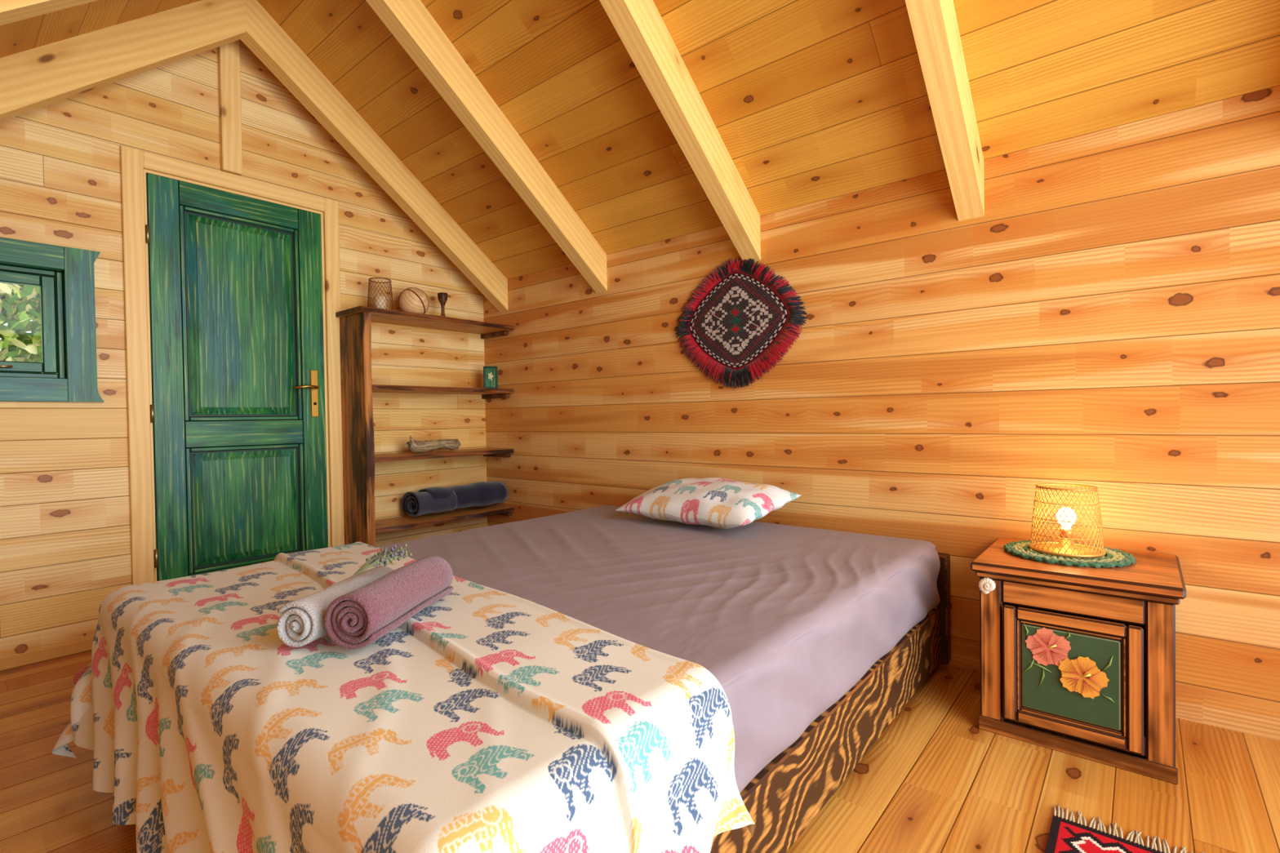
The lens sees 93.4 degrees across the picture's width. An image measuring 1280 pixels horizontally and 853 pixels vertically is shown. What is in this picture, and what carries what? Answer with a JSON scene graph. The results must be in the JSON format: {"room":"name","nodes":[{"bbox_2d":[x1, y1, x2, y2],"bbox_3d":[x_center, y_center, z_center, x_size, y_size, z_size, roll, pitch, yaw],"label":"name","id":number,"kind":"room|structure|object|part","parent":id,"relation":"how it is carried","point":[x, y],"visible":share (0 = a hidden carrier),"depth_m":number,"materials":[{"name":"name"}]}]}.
{"room":"cabin bedroom","nodes":[
{"label":"cabin bedroom","id":0,"kind":"room"},
{"bbox_2d":[0,39,487,671],"bbox_3d":[-2.033,-0.538,2.993,0.120,2.947,2.920,0,1,40],"label":"wall","id":1,"kind":"structure","parent":0,"point":[65,544],"depth_m":2.62,"materials":[{"name":"brown wood"}]},
{"bbox_2d":[0,236,104,402],"bbox_3d":[-2.554,-0.414,2.346,0.148,0.635,0.679,0,1,40],"label":"window","id":2,"kind":"structure","parent":1,"relation":"in","point":[64,276],"depth_m":2.48,"materials":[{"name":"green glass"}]},
{"bbox_2d":[217,40,242,175],"bbox_3d":[-1.989,-1.578,2.928,0.035,0.687,0.084,0,1,40],"label":"post","id":3,"kind":"object","parent":1,"relation":"attached to","point":[228,54],"depth_m":2.91,"materials":[{"name":"beige wood"}]},
{"bbox_2d":[120,145,344,585],"bbox_3d":[-1.990,-0.148,3.026,0.142,2.165,0.920,0,1,40],"label":"trim","id":4,"kind":"structure","parent":1,"relation":"attached to","point":[134,162],"depth_m":2.69,"materials":[{"name":"beige wood"}]},
{"bbox_3d":[-1.990,-0.148,3.026,0.142,2.165,0.920,0,1,40],"label":"door casing","id":5,"kind":"part","parent":4,"relation":"part of","materials":[{"name":"brown wood"}]},
{"bbox_2d":[145,173,328,581],"bbox_3d":[-1.943,-0.109,2.981,0.102,2.064,0.753,0,1,40],"label":"door","id":6,"kind":"structure","parent":1,"relation":"in","point":[237,415],"depth_m":2.95,"materials":[{"name":"green wood"}]},
{"bbox_2d":[0,0,1279,279],"bbox_3d":[-0.233,-1.384,1.470,4.840,1.423,3.160,0,1,40],"label":"ceiling","id":7,"kind":"structure","parent":0,"point":[810,101],"depth_m":2.31,"materials":[{"name":"brown wood"}]},
{"bbox_2d":[0,0,507,311],"bbox_3d":[-1.829,-1.291,2.803,0.084,1.441,2.920,0,1,40],"label":"rafter","id":8,"kind":"object","parent":7,"relation":"attached to","point":[31,79],"visible":1,"depth_m":2.73,"materials":[{"name":"brown wood"}]},
{"bbox_2d":[0,0,607,293],"bbox_3d":[-1.157,-1.293,2.243,0.084,1.441,2.920,0,1,40],"label":"rafter","id":9,"kind":"object","parent":7,"relation":"attached to","point":[411,23],"visible":1,"depth_m":2.72,"materials":[{"name":"brown wood"}]},
{"bbox_2d":[599,0,760,262],"bbox_3d":[-0.427,-1.295,1.634,0.084,1.441,2.920,0,1,40],"label":"rafter","id":10,"kind":"object","parent":7,"relation":"attached to","point":[639,24],"visible":1,"depth_m":2.33,"materials":[{"name":"brown wood"}]},
{"bbox_2d":[905,0,984,221],"bbox_3d":[0.260,-1.296,1.061,0.084,1.441,2.920,0,1,40],"label":"rafter","id":11,"kind":"object","parent":7,"relation":"attached to","point":[934,23],"visible":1,"depth_m":1.91,"materials":[{"name":"brown wood"}]},
{"bbox_2d":[0,650,1279,852],"bbox_3d":[-0.198,0.971,1.505,4.840,0.080,3.160,0,1,40],"label":"floor","id":12,"kind":"structure","parent":0,"point":[933,781],"depth_m":1.53,"materials":[{"name":"brown wood"}]},
{"bbox_2d":[335,305,514,546],"bbox_3d":[-1.230,0.140,3.599,0.332,1.550,0.982,0,1,40],"label":"bookshelf","id":13,"kind":"object","parent":12,"relation":"on","point":[359,458],"visible":0.95,"depth_m":3.28,"materials":[{"name":"brown wood"}]},
{"bbox_2d":[367,277,393,310],"bbox_3d":[-1.444,-0.722,3.357,0.142,0.188,0.142,0,1,40],"label":"lantern","id":14,"kind":"object","parent":13,"relation":"on","point":[380,301],"visible":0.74,"depth_m":3.33,"materials":[{"name":"orange metal"}]},
{"bbox_2d":[398,287,429,314],"bbox_3d":[-1.316,-0.719,3.510,0.164,0.173,0.164,-1,1,-5],"label":"globe","id":15,"kind":"object","parent":13,"relation":"on","point":[413,300],"visible":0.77,"depth_m":3.45,"materials":[{"name":"brown wood"}]},
{"bbox_2d":[405,435,461,453],"bbox_3d":[-1.228,0.101,3.593,0.118,0.106,0.334,0,1,40],"label":"driftwood","id":16,"kind":"object","parent":13,"relation":"on","point":[413,446],"visible":1,"depth_m":3.53,"materials":[{"name":"brown wood"}]},
{"bbox_2d":[437,292,448,316],"bbox_3d":[-1.195,-0.722,3.656,0.062,0.170,0.062,0,1,40],"label":"goblet","id":17,"kind":"object","parent":13,"relation":"on","point":[442,296],"visible":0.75,"depth_m":3.64,"materials":[{"name":"brown wood"}]},
{"bbox_2d":[401,480,507,516],"bbox_3d":[-1.137,0.437,3.729,0.237,0.156,0.638,0,1,40],"label":"rolled mat","id":18,"kind":"object","parent":13,"relation":"on","point":[430,500],"visible":1,"depth_m":3.61,"materials":[{"name":"fabric"}]},
{"bbox_2d":[483,366,497,388],"bbox_3d":[-0.962,-0.314,3.884,0.090,0.150,0.034,-1,1,-15],"label":"picture frame","id":19,"kind":"object","parent":13,"relation":"on","point":[490,373],"visible":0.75,"depth_m":3.88,"materials":[{"name":"green wood"}]},
{"bbox_2d":[710,552,951,852],"bbox_3d":[-0.162,0.708,1.962,1.670,0.430,2.100,0,1,40],"label":"frame","id":20,"kind":"object","parent":12,"relation":"on","point":[783,799],"visible":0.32,"depth_m":1.46,"materials":[{"name":"brown wood"}]},
{"bbox_2d":[377,505,940,793],"bbox_3d":[-0.196,0.555,1.928,1.662,0.258,2.050,0,1,40],"label":"mattress","id":21,"kind":"object","parent":20,"relation":"on","point":[787,620],"visible":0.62,"depth_m":1.66,"materials":[{"name":"pink fabric"}]},
{"bbox_2d":[51,542,755,852],"bbox_3d":[-0.654,0.660,1.377,1.844,0.488,0.824,0,1,40],"label":"blanket","id":22,"kind":"object","parent":21,"relation":"on","point":[489,720],"visible":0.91,"depth_m":0.98,"materials":[{"name":"fabric"}]},
{"bbox_2d":[276,565,393,647],"bbox_3d":[-0.638,0.380,1.308,0.087,0.090,0.300,-1,1,12],"label":"rolled towel","id":23,"kind":"object","parent":22,"relation":"on","point":[301,623],"visible":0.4,"depth_m":1.18,"materials":[{"name":"white fabric"}]},
{"bbox_2d":[324,555,453,649],"bbox_3d":[-0.527,0.369,1.305,0.110,0.109,0.331,-1,1,10],"label":"rolled towel","id":24,"kind":"object","parent":22,"relation":"on","point":[356,619],"visible":1,"depth_m":1.20,"materials":[{"name":"pink fabric"}]},
{"bbox_2d":[351,543,412,577],"bbox_3d":[-0.590,0.294,1.349,0.083,0.044,0.148,0,1,40],"label":"sprig","id":25,"kind":"object","parent":24,"relation":"on","point":[382,557],"visible":1,"depth_m":1.34,"materials":[{"name":"green plant"}]},
{"bbox_2d":[614,477,801,528],"bbox_3d":[0.281,0.317,2.604,0.690,0.176,0.424,0,1,44],"label":"pillow","id":26,"kind":"object","parent":21,"relation":"on","point":[714,502],"visible":1,"depth_m":2.46,"materials":[{"name":"fabric"}]},
{"bbox_2d":[970,537,1186,784],"bbox_3d":[1.320,0.651,1.828,0.480,0.505,0.462,0,1,40],"label":"nightstand","id":27,"kind":"object","parent":12,"relation":"on","point":[1082,653],"visible":1,"depth_m":1.65,"materials":[{"name":"brown wood"}]},
{"bbox_2d":[1003,539,1136,568],"bbox_3d":[1.319,0.391,1.866,0.334,0.014,0.334,0,1,40],"label":"doily","id":28,"kind":"object","parent":27,"relation":"on","point":[1113,557],"visible":0.73,"depth_m":1.78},
{"bbox_2d":[1029,483,1106,559],"bbox_3d":[1.317,0.288,1.864,0.194,0.208,0.194,0,1,40],"label":"table lamp","id":29,"kind":"object","parent":28,"relation":"on","point":[1065,547],"visible":0.98,"depth_m":1.84,"materials":[{"name":"gold metal"}]},
{"bbox_2d":[1044,804,1204,852],"bbox_3d":[0.805,0.922,0.720,0.654,0.010,1.390,0,1,40],"label":"rug","id":30,"kind":"object","parent":12,"relation":"on","point":[1065,835],"visible":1,"depth_m":1.32,"materials":[{"name":"fabric"}]},
{"bbox_2d":[483,85,1279,741],"bbox_3d":[0.760,-0.038,2.658,4.840,1.875,0.120,0,1,40],"label":"wall","id":31,"kind":"structure","parent":0,"point":[1109,319],"depth_m":2.15,"materials":[{"name":"brown wood"}]},
{"bbox_2d":[674,256,807,388],"bbox_3d":[0.444,-0.482,2.811,0.708,0.614,0.018,0,1,40],"label":"tapestry","id":32,"kind":"object","parent":31,"relation":"attached to","point":[735,323],"visible":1,"depth_m":2.80,"materials":[{"name":"fabric"}]},
{"label":"outside","id":33,"kind":"structure","parent":0,"visible":0},
{"bbox_2d":[0,282,57,373],"bbox_3d":[-4.308,-0.261,3.919,1.125,2.641,1.910,0,1,40],"label":"tree","id":34,"kind":"object","parent":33,"point":[18,307],"visible":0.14,"depth_m":3.82,"materials":[{"name":"green plant"}]}
]}

